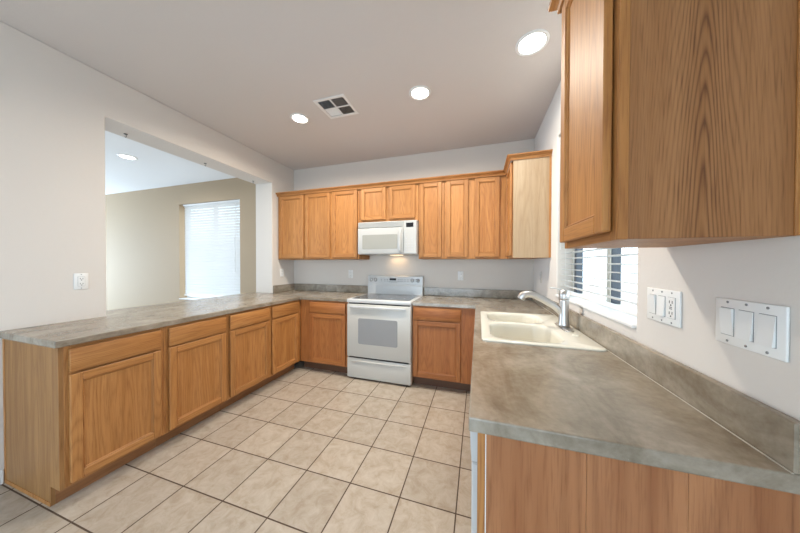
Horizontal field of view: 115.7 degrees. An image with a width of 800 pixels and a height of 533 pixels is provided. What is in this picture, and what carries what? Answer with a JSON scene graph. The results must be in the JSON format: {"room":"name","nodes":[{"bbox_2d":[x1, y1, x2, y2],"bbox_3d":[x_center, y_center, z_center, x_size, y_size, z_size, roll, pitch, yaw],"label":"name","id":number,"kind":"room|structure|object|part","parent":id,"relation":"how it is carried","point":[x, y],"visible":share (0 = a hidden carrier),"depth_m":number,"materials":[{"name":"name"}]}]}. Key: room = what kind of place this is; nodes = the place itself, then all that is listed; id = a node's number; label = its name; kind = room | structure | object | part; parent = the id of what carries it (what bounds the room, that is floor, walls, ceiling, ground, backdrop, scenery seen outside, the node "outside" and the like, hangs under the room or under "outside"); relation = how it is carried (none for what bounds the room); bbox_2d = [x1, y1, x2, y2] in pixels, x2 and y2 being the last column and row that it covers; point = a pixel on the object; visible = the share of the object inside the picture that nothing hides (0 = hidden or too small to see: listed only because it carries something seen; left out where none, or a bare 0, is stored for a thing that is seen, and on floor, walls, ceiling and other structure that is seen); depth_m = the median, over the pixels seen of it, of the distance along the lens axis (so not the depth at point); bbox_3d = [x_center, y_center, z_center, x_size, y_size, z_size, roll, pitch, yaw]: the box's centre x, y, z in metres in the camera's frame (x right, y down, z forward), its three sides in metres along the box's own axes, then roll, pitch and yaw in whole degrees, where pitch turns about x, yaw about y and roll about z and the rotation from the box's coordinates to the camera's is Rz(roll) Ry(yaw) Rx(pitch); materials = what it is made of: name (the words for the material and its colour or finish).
{"room":"kitchen","nodes":[
{"label":"kitchen","id":0,"kind":"room"},
{"bbox_2d":[0,21,293,469],"bbox_3d":[-2.695,-0.075,0.950,0.288,2.755,6.214,0,1,17],"label":"wall","id":1,"kind":"structure","parent":0,"point":[57,110],"depth_m":1.74,"materials":[{"name":"white paint"}]},
{"bbox_2d":[0,470,3,484],"bbox_3d":[-2.925,1.272,-0.272,0.014,0.085,3.720,0,1,17],"label":"baseboard","id":2,"kind":"structure","parent":1,"relation":"attached to","point":[1,471],"depth_m":1.50,"materials":[{"name":"white paint"}]},
{"bbox_2d":[74,273,88,289],"bbox_3d":[-2.278,0.106,1.795,0.008,0.114,0.070,0,1,17],"label":"wall outlet","id":3,"kind":"object","parent":1,"relation":"attached to","point":[81,281],"visible":1,"depth_m":1.79,"materials":[{"name":"white plastic"}]},
{"bbox_2d":[78,277,84,285],"bbox_3d":[-2.275,0.106,1.795,0.002,0.067,0.033,0,1,17],"label":"receptacle","id":4,"kind":"object","parent":3,"relation":"attached to","point":[81,280],"depth_m":1.79,"materials":[{"name":"white plastic"}]},
{"bbox_2d":[280,269,283,276],"bbox_3d":[-1.706,0.089,3.634,0.008,0.114,0.070,0,1,17],"label":"wall outlet","id":5,"kind":"object","parent":1,"relation":"attached to","point":[281,270],"visible":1,"depth_m":3.62,"materials":[{"name":"white plastic"}]},
{"bbox_2d":[273,283,294,292],"bbox_3d":[-1.689,0.312,3.673,0.020,0.100,0.422,0,1,17],"label":"backsplash","id":6,"kind":"structure","parent":1,"relation":"attached to","point":[286,287],"depth_m":3.64,"materials":[{"name":"laminate"}]},
{"bbox_2d":[0,361,471,532],"bbox_3d":[-4.218,1.344,1.437,10.506,0.100,6.614,0,1,17],"label":"floor","id":7,"kind":"structure","parent":0,"point":[309,450],"depth_m":1.58,"materials":[{"name":"tile"}]},
{"bbox_2d":[2,327,163,506],"bbox_3d":[-2.010,0.860,1.635,0.620,0.874,0.467,0,1,17],"label":"base cabinet","id":8,"kind":"object","parent":7,"relation":"on","point":[113,387],"depth_m":1.45,"materials":[{"name":"brown wood"}]},
{"bbox_3d":[-2.087,0.862,1.424,0.598,0.874,0.018,0,1,17],"label":"cabinet end panel","id":9,"kind":"part","parent":8,"relation":"part of","materials":[{"name":"brown wood"}]},
{"bbox_3d":[-1.720,0.507,1.547,0.019,0.128,0.409,0,1,17],"label":"drawer","id":10,"kind":"part","parent":8,"relation":"part of","materials":[{"name":"brown wood"}]},
{"bbox_3d":[-1.721,0.877,1.551,0.019,0.588,0.409,0,1,17],"label":"door","id":11,"kind":"part","parent":8,"relation":"part of","materials":[{"name":"brown wood"}]},
{"bbox_3d":[-1.725,0.877,1.552,0.004,0.494,0.315,0,1,17],"label":"panel","id":12,"kind":"part","parent":8,"relation":"part of","materials":[{"name":"brown wood"}]},
{"bbox_2d":[156,315,226,446],"bbox_3d":[-1.872,0.856,2.079,0.620,0.874,0.461,0,1,17],"label":"base cabinet","id":13,"kind":"object","parent":7,"relation":"on","point":[194,352],"visible":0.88,"depth_m":1.94,"materials":[{"name":"brown wood"}]},
{"bbox_3d":[-1.583,0.502,1.990,0.019,0.128,0.422,0,1,17],"label":"drawer","id":14,"kind":"part","parent":13,"relation":"part of","materials":[{"name":"brown wood"}]},
{"bbox_3d":[-1.584,0.873,1.993,0.019,0.588,0.422,0,1,17],"label":"door","id":15,"kind":"part","parent":13,"relation":"part of","materials":[{"name":"brown wood"}]},
{"bbox_3d":[-1.587,0.872,1.994,0.004,0.494,0.328,0,1,17],"label":"panel","id":16,"kind":"part","parent":13,"relation":"part of","materials":[{"name":"brown wood"}]},
{"bbox_2d":[219,306,269,410],"bbox_3d":[-1.732,0.852,2.527,0.620,0.874,0.477,0,1,17],"label":"base cabinet","id":17,"kind":"object","parent":7,"relation":"on","point":[247,332],"visible":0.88,"depth_m":2.40,"materials":[{"name":"brown wood"}]},
{"bbox_3d":[-1.444,0.498,2.436,0.019,0.128,0.436,0,1,17],"label":"drawer","id":18,"kind":"part","parent":17,"relation":"part of","materials":[{"name":"brown wood"}]},
{"bbox_3d":[-1.445,0.868,2.439,0.019,0.588,0.436,0,1,17],"label":"door","id":19,"kind":"part","parent":17,"relation":"part of","materials":[{"name":"brown wood"}]},
{"bbox_3d":[-1.448,0.868,2.440,0.004,0.494,0.342,0,1,17],"label":"panel","id":20,"kind":"part","parent":17,"relation":"part of","materials":[{"name":"brown wood"}]},
{"bbox_2d":[263,300,299,385],"bbox_3d":[-1.590,0.847,2.985,0.620,0.874,0.480,0,1,17],"label":"base cabinet","id":21,"kind":"object","parent":7,"relation":"on","point":[284,318],"visible":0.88,"depth_m":2.86,"materials":[{"name":"brown wood"}]},
{"bbox_3d":[-1.307,0.494,2.876,0.019,0.128,0.406,0,1,17],"label":"drawer","id":22,"kind":"part","parent":21,"relation":"part of","materials":[{"name":"brown wood"}]},
{"bbox_3d":[-1.308,0.864,2.880,0.019,0.588,0.406,0,1,17],"label":"door","id":23,"kind":"part","parent":21,"relation":"part of","materials":[{"name":"brown wood"}]},
{"bbox_3d":[-1.311,0.864,2.881,0.004,0.494,0.312,0,1,17],"label":"panel","id":24,"kind":"part","parent":21,"relation":"part of","materials":[{"name":"brown wood"}]},
{"bbox_2d":[300,300,347,372],"bbox_3d":[-0.838,0.846,3.306,0.669,0.874,0.620,0,1,17],"label":"base cabinet","id":25,"kind":"object","parent":7,"relation":"on","point":[323,324],"visible":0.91,"depth_m":3.02,"materials":[{"name":"orange wood"}]},
{"bbox_2d":[0,283,367,348],"bbox_3d":[-1.561,0.344,2.541,1.604,0.138,2.508,0,1,17],"label":"countertop","id":26,"kind":"structure","parent":25,"relation":"on","point":[117,322],"depth_m":2.03,"materials":[{"name":"laminate"}]},
{"bbox_3d":[-0.867,0.864,3.004,0.392,0.494,0.004,0,1,17],"label":"panel","id":27,"kind":"part","parent":25,"relation":"part of","materials":[{"name":"orange wood"}]},
{"bbox_3d":[-0.867,0.494,2.997,0.486,0.128,0.019,0,1,17],"label":"drawer","id":28,"kind":"part","parent":25,"relation":"part of","materials":[{"name":"orange wood"}]},
{"bbox_3d":[-0.868,0.864,3.001,0.486,0.588,0.019,0,1,17],"label":"door","id":29,"kind":"part","parent":25,"relation":"part of","materials":[{"name":"orange wood"}]},
{"bbox_2d":[347,275,423,385],"bbox_3d":[-0.156,0.704,3.066,0.763,1.165,0.662,0,1,17],"label":"electric range","id":30,"kind":"object","parent":7,"relation":"on","point":[380,320],"visible":0.99,"depth_m":2.79,"materials":[{"name":"white metal"}]},
{"bbox_3d":[-0.250,0.456,2.759,0.663,0.023,0.023,0,1,17],"label":"handle","id":31,"kind":"part","parent":30,"relation":"part of","materials":[{"name":"white metal"}]},
{"bbox_3d":[-0.244,1.153,2.791,0.755,0.228,0.023,0,1,17],"label":"storage drawer","id":32,"kind":"part","parent":30,"relation":"part of","materials":[{"name":"white metal"}]},
{"bbox_3d":[-0.244,0.728,2.784,0.755,0.600,0.027,0,1,17],"label":"oven door","id":33,"kind":"part","parent":30,"relation":"part of","materials":[{"name":"white metal"}]},
{"bbox_3d":[-0.159,0.390,3.050,0.763,0.040,0.586,0,1,17],"label":"cooktop frame","id":34,"kind":"part","parent":30,"relation":"part of","materials":[{"name":"white metal"}]},
{"bbox_2d":[354,293,418,300],"bbox_3d":[-0.155,0.368,3.062,0.693,0.002,0.510,0,1,17],"label":"glass cooktop","id":35,"kind":"object","parent":30,"relation":"in","point":[370,296],"depth_m":3.07,"materials":[{"name":"grey"}]},
{"bbox_2d":[412,306,474,390],"bbox_3d":[0.539,0.854,2.878,0.668,0.874,0.620,0,1,17],"label":"base cabinet","id":36,"kind":"object","parent":7,"relation":"on","point":[443,337],"visible":0.84,"depth_m":2.60,"materials":[{"name":"orange wood"}]},
{"bbox_3d":[0.379,0.871,2.616,0.396,0.494,0.004,0,1,17],"label":"panel","id":37,"kind":"part","parent":36,"relation":"part of","materials":[{"name":"orange wood"}]},
{"bbox_3d":[0.379,0.501,2.609,0.490,0.128,0.019,0,1,17],"label":"drawer","id":38,"kind":"part","parent":36,"relation":"part of","materials":[{"name":"orange wood"}]},
{"bbox_3d":[0.378,0.871,2.613,0.490,0.588,0.019,0,1,17],"label":"door","id":39,"kind":"part","parent":36,"relation":"part of","materials":[{"name":"orange wood"}]},
{"bbox_2d":[412,287,799,494],"bbox_3d":[0.548,0.356,1.875,1.274,0.138,2.528,0,1,17],"label":"countertop","id":40,"kind":"structure","parent":36,"relation":"on","point":[631,401],"depth_m":0.69,"materials":[{"name":"laminate"}]},
{"bbox_2d":[480,311,606,351],"bbox_3d":[0.824,0.472,1.644,0.562,0.194,0.850,0,1,17],"label":"sink","id":41,"kind":"object","parent":40,"relation":"in","point":[500,327],"visible":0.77,"depth_m":1.63,"materials":[{"name":"beige ceramic"}]},
{"bbox_2d":[517,287,573,331],"bbox_3d":[0.912,0.256,1.604,0.301,0.249,0.230,0,1,17],"label":"kitchen faucet","id":42,"kind":"object","parent":40,"relation":"on","point":[562,309],"visible":1,"depth_m":1.56,"materials":[{"name":"silver metal"}]},
{"bbox_3d":[0.901,0.233,1.607,0.278,0.154,0.048,0,1,17],"label":"spout","id":43,"kind":"part","parent":42,"relation":"part of","materials":[{"name":"silver metal"}]},
{"bbox_3d":[1.023,0.377,1.571,0.054,0.007,0.230,0,1,17],"label":"plate","id":44,"kind":"part","parent":42,"relation":"part of","materials":[{"name":"silver metal"}]},
{"bbox_2d":[470,431,477,532],"bbox_3d":[0.578,0.875,0.928,0.604,0.864,0.599,0,1,17],"label":"dishwasher","id":45,"kind":"object","parent":7,"relation":"on","point":[473,435],"visible":0.13,"depth_m":0.72,"materials":[{"name":"white metal"}]},
{"bbox_3d":[0.308,0.879,1.012,0.028,0.630,0.599,0,1,17],"label":"door","id":46,"kind":"part","parent":45,"relation":"part of","materials":[{"name":"white metal"}]},
{"bbox_3d":[0.307,0.500,1.009,0.034,0.118,0.599,0,1,17],"label":"control panel","id":47,"kind":"part","parent":45,"relation":"part of","materials":[{"name":"grey ceramic"}]},
{"bbox_2d":[477,433,799,532],"bbox_3d":[0.500,0.877,0.602,0.604,0.874,0.046,0,1,17],"label":"cabinet end panel","id":48,"kind":"object","parent":7,"relation":"on","point":[523,487],"visible":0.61,"depth_m":0.58,"materials":[{"name":"brown wood"}]},
{"bbox_2d":[0,0,561,194],"bbox_3d":[-4.211,-1.521,1.407,10.506,0.120,6.614,0,1,17],"label":"ceiling","id":49,"kind":"structure","parent":0,"point":[240,69],"depth_m":1.84,"materials":[{"name":"grey paint"}]},
{"bbox_2d":[117,154,137,159],"bbox_3d":[-3.681,-1.476,3.393,0.194,0.008,0.194,0,1,17],"label":"recessed light","id":50,"kind":"object","parent":49,"relation":"in","point":[124,156],"visible":1,"depth_m":3.39,"materials":[{"name":"white paint"}]},
{"bbox_2d":[290,113,308,123],"bbox_3d":[-0.991,-1.460,2.485,0.180,0.008,0.180,0,1,17],"label":"recessed light","id":51,"kind":"object","parent":49,"relation":"in","point":[299,118],"visible":1,"depth_m":2.48,"materials":[{"name":"white paint"}]},
{"bbox_2d":[313,94,358,118],"bbox_3d":[-0.579,-1.458,2.303,0.310,0.006,0.290,0,1,17],"label":"ceiling vent","id":52,"kind":"object","parent":49,"relation":"in","point":[337,106],"visible":1,"depth_m":2.29,"materials":[{"name":"white paint"}]},
{"bbox_2d":[409,85,430,100],"bbox_3d":[0.168,-1.453,2.110,0.184,0.008,0.184,0,1,17],"label":"recessed light","id":53,"kind":"object","parent":49,"relation":"in","point":[420,92],"visible":1,"depth_m":2.10,"materials":[{"name":"white paint"}]},
{"bbox_2d":[515,29,549,56],"bbox_3d":[0.857,-1.446,1.632,0.200,0.008,0.200,0,1,17],"label":"recessed light","id":54,"kind":"object","parent":49,"relation":"in","point":[532,42],"visible":1,"depth_m":1.62,"materials":[{"name":"white paint"}]},
{"bbox_2d":[105,139,533,309],"bbox_3d":[-3.262,-0.113,4.484,10.506,2.755,0.200,0,1,17],"label":"wall","id":55,"kind":"structure","parent":0,"point":[145,229],"depth_m":4.11,"materials":[{"name":"beige paint"}]},
{"bbox_2d":[179,203,236,299],"bbox_3d":[-3.344,-0.266,4.486,1.460,1.740,0.182,0,1,17],"label":"window","id":56,"kind":"structure","parent":55,"relation":"in","point":[188,297],"depth_m":4.61,"materials":[{"name":"white paint"}]},
{"bbox_3d":[-3.354,0.597,4.471,1.460,0.014,0.132,0,1,17],"label":"sill","id":57,"kind":"part","parent":56,"relation":"part of","materials":[{"name":"white paint"}]},
{"bbox_2d":[183,199,239,296],"bbox_3d":[-3.324,-0.297,4.440,1.375,1.668,0.074,0,1,17],"label":"window blind","id":58,"kind":"object","parent":56,"relation":"attached to","point":[212,263],"visible":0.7,"depth_m":4.44,"materials":[{"name":"white paint"}]},
{"bbox_3d":[-3.324,0.529,4.457,1.371,0.016,0.050,0,1,17],"label":"rail","id":59,"kind":"part","parent":58,"relation":"part of","materials":[{"name":"white paint"}]},
{"bbox_2d":[278,194,308,259],"bbox_3d":[-1.465,-0.555,3.634,0.449,0.911,0.345,0,1,17],"label":"upper cabinet","id":60,"kind":"object","parent":55,"relation":"attached to","point":[291,209],"visible":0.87,"depth_m":3.48,"materials":[{"name":"brown wood"}]},
{"bbox_3d":[-1.500,-0.546,3.478,0.306,0.760,0.004,0,1,17],"label":"panel","id":61,"kind":"part","parent":60,"relation":"part of","materials":[{"name":"brown wood"}]},
{"bbox_2d":[294,283,367,292],"bbox_3d":[-1.023,0.314,3.676,1.250,0.100,0.020,0,1,17],"label":"backsplash","id":62,"kind":"structure","parent":55,"relation":"attached to","point":[309,287],"depth_m":3.65,"materials":[{"name":"laminate"}]},
{"bbox_2d":[305,189,369,259],"bbox_3d":[-0.860,-0.552,3.446,0.813,0.911,0.345,0,1,17],"label":"upper cabinet","id":63,"kind":"object","parent":55,"relation":"attached to","point":[331,218],"visible":0.9,"depth_m":3.29,"materials":[{"name":"brown wood"}]},
{"bbox_3d":[-1.100,-0.544,3.350,0.380,0.854,0.019,0,1,17],"label":"door","id":64,"kind":"part","parent":63,"relation":"part of","materials":[{"name":"brown wood"}]},
{"bbox_3d":[-1.099,-0.544,3.353,0.286,0.760,0.004,0,1,17],"label":"panel","id":65,"kind":"part","parent":63,"relation":"part of","materials":[{"name":"brown wood"}]},
{"bbox_3d":[-0.711,-0.541,3.233,0.266,0.760,0.004,0,1,17],"label":"panel","id":66,"kind":"part","parent":63,"relation":"part of","materials":[{"name":"brown wood"}]},
{"bbox_3d":[-0.712,-0.541,3.230,0.360,0.854,0.019,0,1,17],"label":"door","id":67,"kind":"part","parent":63,"relation":"part of","materials":[{"name":"brown wood"}]},
{"bbox_2d":[348,270,352,277],"bbox_3d":[-0.704,0.108,3.581,0.070,0.114,0.008,0,1,17],"label":"wall outlet","id":68,"kind":"object","parent":55,"relation":"attached to","point":[350,272],"visible":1,"depth_m":3.58,"materials":[{"name":"white plastic"}]},
{"bbox_2d":[359,183,418,222],"bbox_3d":[-0.104,-0.773,3.209,0.767,0.460,0.345,0,1,17],"label":"upper cabinet","id":69,"kind":"object","parent":55,"relation":"attached to","point":[398,202],"visible":0.8,"depth_m":3.04,"materials":[{"name":"brown wood"}]},
{"bbox_3d":[-0.329,-0.771,3.108,0.327,0.390,0.019,0,1,17],"label":"door","id":70,"kind":"part","parent":69,"relation":"part of","materials":[{"name":"brown wood"}]},
{"bbox_3d":[-0.328,-0.771,3.112,0.233,0.296,0.004,0,1,17],"label":"panel","id":71,"kind":"part","parent":69,"relation":"part of","materials":[{"name":"brown wood"}]},
{"bbox_2d":[358,220,418,255],"bbox_3d":[-0.113,-0.342,3.158,0.745,0.398,0.454,0,1,17],"label":"microwave","id":72,"kind":"object","parent":69,"relation":"attached to","point":[393,238],"visible":1,"depth_m":2.98,"materials":[{"name":"white plastic"}]},
{"bbox_3d":[-0.239,-0.306,3.021,0.581,0.310,0.025,0,1,17],"label":"door","id":73,"kind":"part","parent":72,"relation":"part of","materials":[{"name":"white plastic"}]},
{"bbox_3d":[0.002,-0.302,2.914,0.036,0.292,0.056,0,1,17],"label":"handle","id":74,"kind":"part","parent":72,"relation":"part of","materials":[{"name":"white plastic"}]},
{"bbox_3d":[0.117,-0.342,2.911,0.154,0.386,0.023,0,1,17],"label":"control panel","id":75,"kind":"part","parent":72,"relation":"part of","materials":[{"name":"white plastic"}]},
{"bbox_3d":[0.022,-0.769,2.999,0.328,0.390,0.019,0,1,17],"label":"door","id":76,"kind":"part","parent":69,"relation":"part of","materials":[{"name":"brown wood"}]},
{"bbox_3d":[0.023,-0.769,3.002,0.234,0.296,0.004,0,1,17],"label":"panel","id":77,"kind":"part","parent":69,"relation":"part of","materials":[{"name":"brown wood"}]},
{"bbox_2d":[419,181,444,258],"bbox_3d":[0.406,-0.544,3.053,0.298,0.911,0.345,0,1,17],"label":"upper cabinet","id":78,"kind":"object","parent":55,"relation":"attached to","point":[431,194],"visible":0.89,"depth_m":2.90,"materials":[{"name":"brown wood"}]},
{"bbox_3d":[0.354,-0.535,2.902,0.158,0.760,0.004,0,1,17],"label":"panel","id":79,"kind":"part","parent":78,"relation":"part of","materials":[{"name":"brown wood"}]},
{"bbox_2d":[458,271,463,279],"bbox_3d":[0.756,0.116,3.127,0.070,0.114,0.008,0,1,17],"label":"wall outlet","id":80,"kind":"object","parent":55,"relation":"attached to","point":[460,273],"visible":1,"depth_m":3.12,"materials":[{"name":"white plastic"}]},
{"bbox_2d":[444,174,507,258],"bbox_3d":[0.870,-0.542,2.908,0.669,0.911,0.345,0,1,17],"label":"upper cabinet","id":81,"kind":"object","parent":55,"relation":"attached to","point":[474,208],"visible":0.91,"depth_m":2.75,"materials":[{"name":"brown wood"}]},
{"bbox_3d":[0.638,-0.534,2.810,0.240,0.854,0.019,0,1,17],"label":"door","id":82,"kind":"part","parent":81,"relation":"part of","materials":[{"name":"brown wood"}]},
{"bbox_3d":[0.639,-0.534,2.813,0.146,0.760,0.004,0,1,17],"label":"panel","id":83,"kind":"part","parent":81,"relation":"part of","materials":[{"name":"brown wood"}]},
{"bbox_3d":[0.940,-0.532,2.719,0.161,0.760,0.004,0,1,17],"label":"panel","id":84,"kind":"part","parent":81,"relation":"part of","materials":[{"name":"brown wood"}]},
{"bbox_3d":[0.939,-0.532,2.716,0.255,0.854,0.019,0,1,17],"label":"door","id":85,"kind":"part","parent":81,"relation":"part of","materials":[{"name":"brown wood"}]},
{"bbox_2d":[424,287,530,298],"bbox_3d":[0.911,0.325,3.075,1.254,0.100,0.020,0,1,17],"label":"backsplash","id":86,"kind":"structure","parent":55,"relation":"attached to","point":[483,293],"depth_m":3.07,"materials":[{"name":"laminate"}]},
{"bbox_2d":[533,81,799,420],"bbox_3d":[0.667,-0.054,-0.201,0.180,2.755,6.414,0,1,17],"label":"wall","id":87,"kind":"structure","parent":0,"point":[767,271],"depth_m":0.69,"materials":[{"name":"white paint"}]},
{"bbox_2d":[506,156,551,258],"bbox_3d":[1.268,-0.537,2.581,0.327,0.911,0.732,0,1,17],"label":"upper cabinet","id":88,"kind":"object","parent":87,"relation":"attached to","point":[528,181],"visible":0.98,"depth_m":2.24,"materials":[{"name":"brown wood"}]},
{"bbox_2d":[275,149,552,196],"bbox_3d":[-0.210,-0.993,2.842,3.310,0.048,0.416,0,1,17],"label":"crown molding","id":89,"kind":"structure","parent":88,"relation":"attached to","point":[543,153],"depth_m":2.86,"materials":[{"name":"brown wood"}]},
{"bbox_3d":[1.078,-0.529,2.477,0.004,0.760,0.261,0,1,17],"label":"panel","id":90,"kind":"part","parent":88,"relation":"part of","materials":[{"name":"brown wood"}]},
{"bbox_3d":[1.075,-0.529,2.478,0.019,0.854,0.355,0,1,17],"label":"door","id":91,"kind":"part","parent":88,"relation":"part of","materials":[{"name":"brown wood"}]},
{"bbox_3d":[1.144,-0.538,2.627,0.019,0.911,0.718,0,1,17],"label":"frame","id":92,"kind":"part","parent":88,"relation":"part of","materials":[{"name":"brown wood"}]},
{"bbox_2d":[555,248,636,327],"bbox_3d":[1.178,-0.396,1.492,0.171,1.281,1.070,0,1,17],"label":"window","id":93,"kind":"structure","parent":87,"relation":"in","point":[623,318],"depth_m":1.41,"materials":[{"name":"glass"},{"name":"white paint"},{"name":"vinyl"}]},
{"bbox_3d":[1.151,0.237,1.506,0.118,0.014,1.070,0,1,17],"label":"sill","id":94,"kind":"part","parent":93,"relation":"part of","materials":[{"name":"white paint"}]},
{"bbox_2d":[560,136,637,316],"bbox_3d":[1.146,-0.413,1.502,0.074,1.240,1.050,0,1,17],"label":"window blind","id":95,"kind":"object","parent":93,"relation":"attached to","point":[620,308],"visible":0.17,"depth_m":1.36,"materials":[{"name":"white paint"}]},
{"bbox_3d":[1.153,0.199,1.505,0.050,0.016,1.046,0,1,17],"label":"rail","id":96,"kind":"part","parent":95,"relation":"part of","materials":[{"name":"white paint"}]},
{"bbox_2d":[647,287,681,327],"bbox_3d":[0.894,0.135,0.859,0.012,0.114,0.162,0,1,17],"label":"outlet","id":97,"kind":"object","parent":87,"relation":"attached to","point":[664,306],"visible":1,"depth_m":0.84,"materials":[{"name":"white plastic"}]},
{"bbox_2d":[667,297,674,318],"bbox_3d":[0.880,0.135,0.815,0.002,0.067,0.033,0,1,17],"label":"receptacle","id":98,"kind":"object","parent":97,"relation":"attached to","point":[670,300],"depth_m":0.81,"materials":[{"name":"grey plastic"}]},
{"bbox_2d":[531,291,799,474],"bbox_3d":[1.147,0.341,1.688,0.020,0.100,2.528,0,1,17],"label":"backsplash","id":99,"kind":"structure","parent":87,"relation":"attached to","point":[775,433],"depth_m":0.65,"materials":[{"name":"laminate"}]},
{"bbox_2d":[560,0,799,248],"bbox_3d":[0.690,-0.519,0.710,0.320,0.911,0.378,0,1,17],"label":"upper cabinet","id":100,"kind":"object","parent":87,"relation":"attached to","point":[680,119],"visible":1,"depth_m":0.55,"materials":[{"name":"brown wood"}]},
{"bbox_2d":[548,0,563,13],"bbox_3d":[0.676,-0.969,0.711,0.352,0.048,0.446,0,1,17],"label":"crown molding","id":101,"kind":"structure","parent":100,"relation":"attached to","point":[555,5],"depth_m":0.94,"materials":[{"name":"brown wood"}]},
{"bbox_3d":[0.551,-0.512,0.758,0.004,0.760,0.240,0,1,17],"label":"panel","id":102,"kind":"part","parent":100,"relation":"part of","materials":[{"name":"brown wood"}]},
{"bbox_3d":[0.548,-0.512,0.759,0.019,0.854,0.334,0,1,17],"label":"door","id":103,"kind":"part","parent":100,"relation":"part of","materials":[{"name":"brown wood"}]},
{"bbox_3d":[0.569,-0.520,0.753,0.019,0.911,0.367,0,1,17],"label":"frame","id":104,"kind":"part","parent":100,"relation":"part of","materials":[{"name":"brown wood"}]},
{"bbox_3d":[0.655,-0.517,0.530,0.278,0.911,0.006,0,1,17],"label":"panel","id":105,"kind":"part","parent":100,"relation":"part of","materials":[{"name":"brown wood"}]},
{"bbox_2d":[715,297,789,361],"bbox_3d":[0.810,0.138,0.588,0.012,0.114,0.162,0,1,17],"label":"light switch","id":106,"kind":"object","parent":87,"relation":"attached to","point":[761,328],"visible":1,"depth_m":0.57,"materials":[{"name":"white plastic"}]},
{"label":"outside","id":107,"kind":"structure","parent":0,"visible":0},
{"bbox_2d":[192,282,636,307],"bbox_3d":[-0.004,1.569,0.017,50.000,0.200,50.000,0,1,17],"label":"ground","id":108,"kind":"structure","parent":107,"point":[624,286],"depth_m":14.11,"materials":[{"name":"beige"}]}
]}

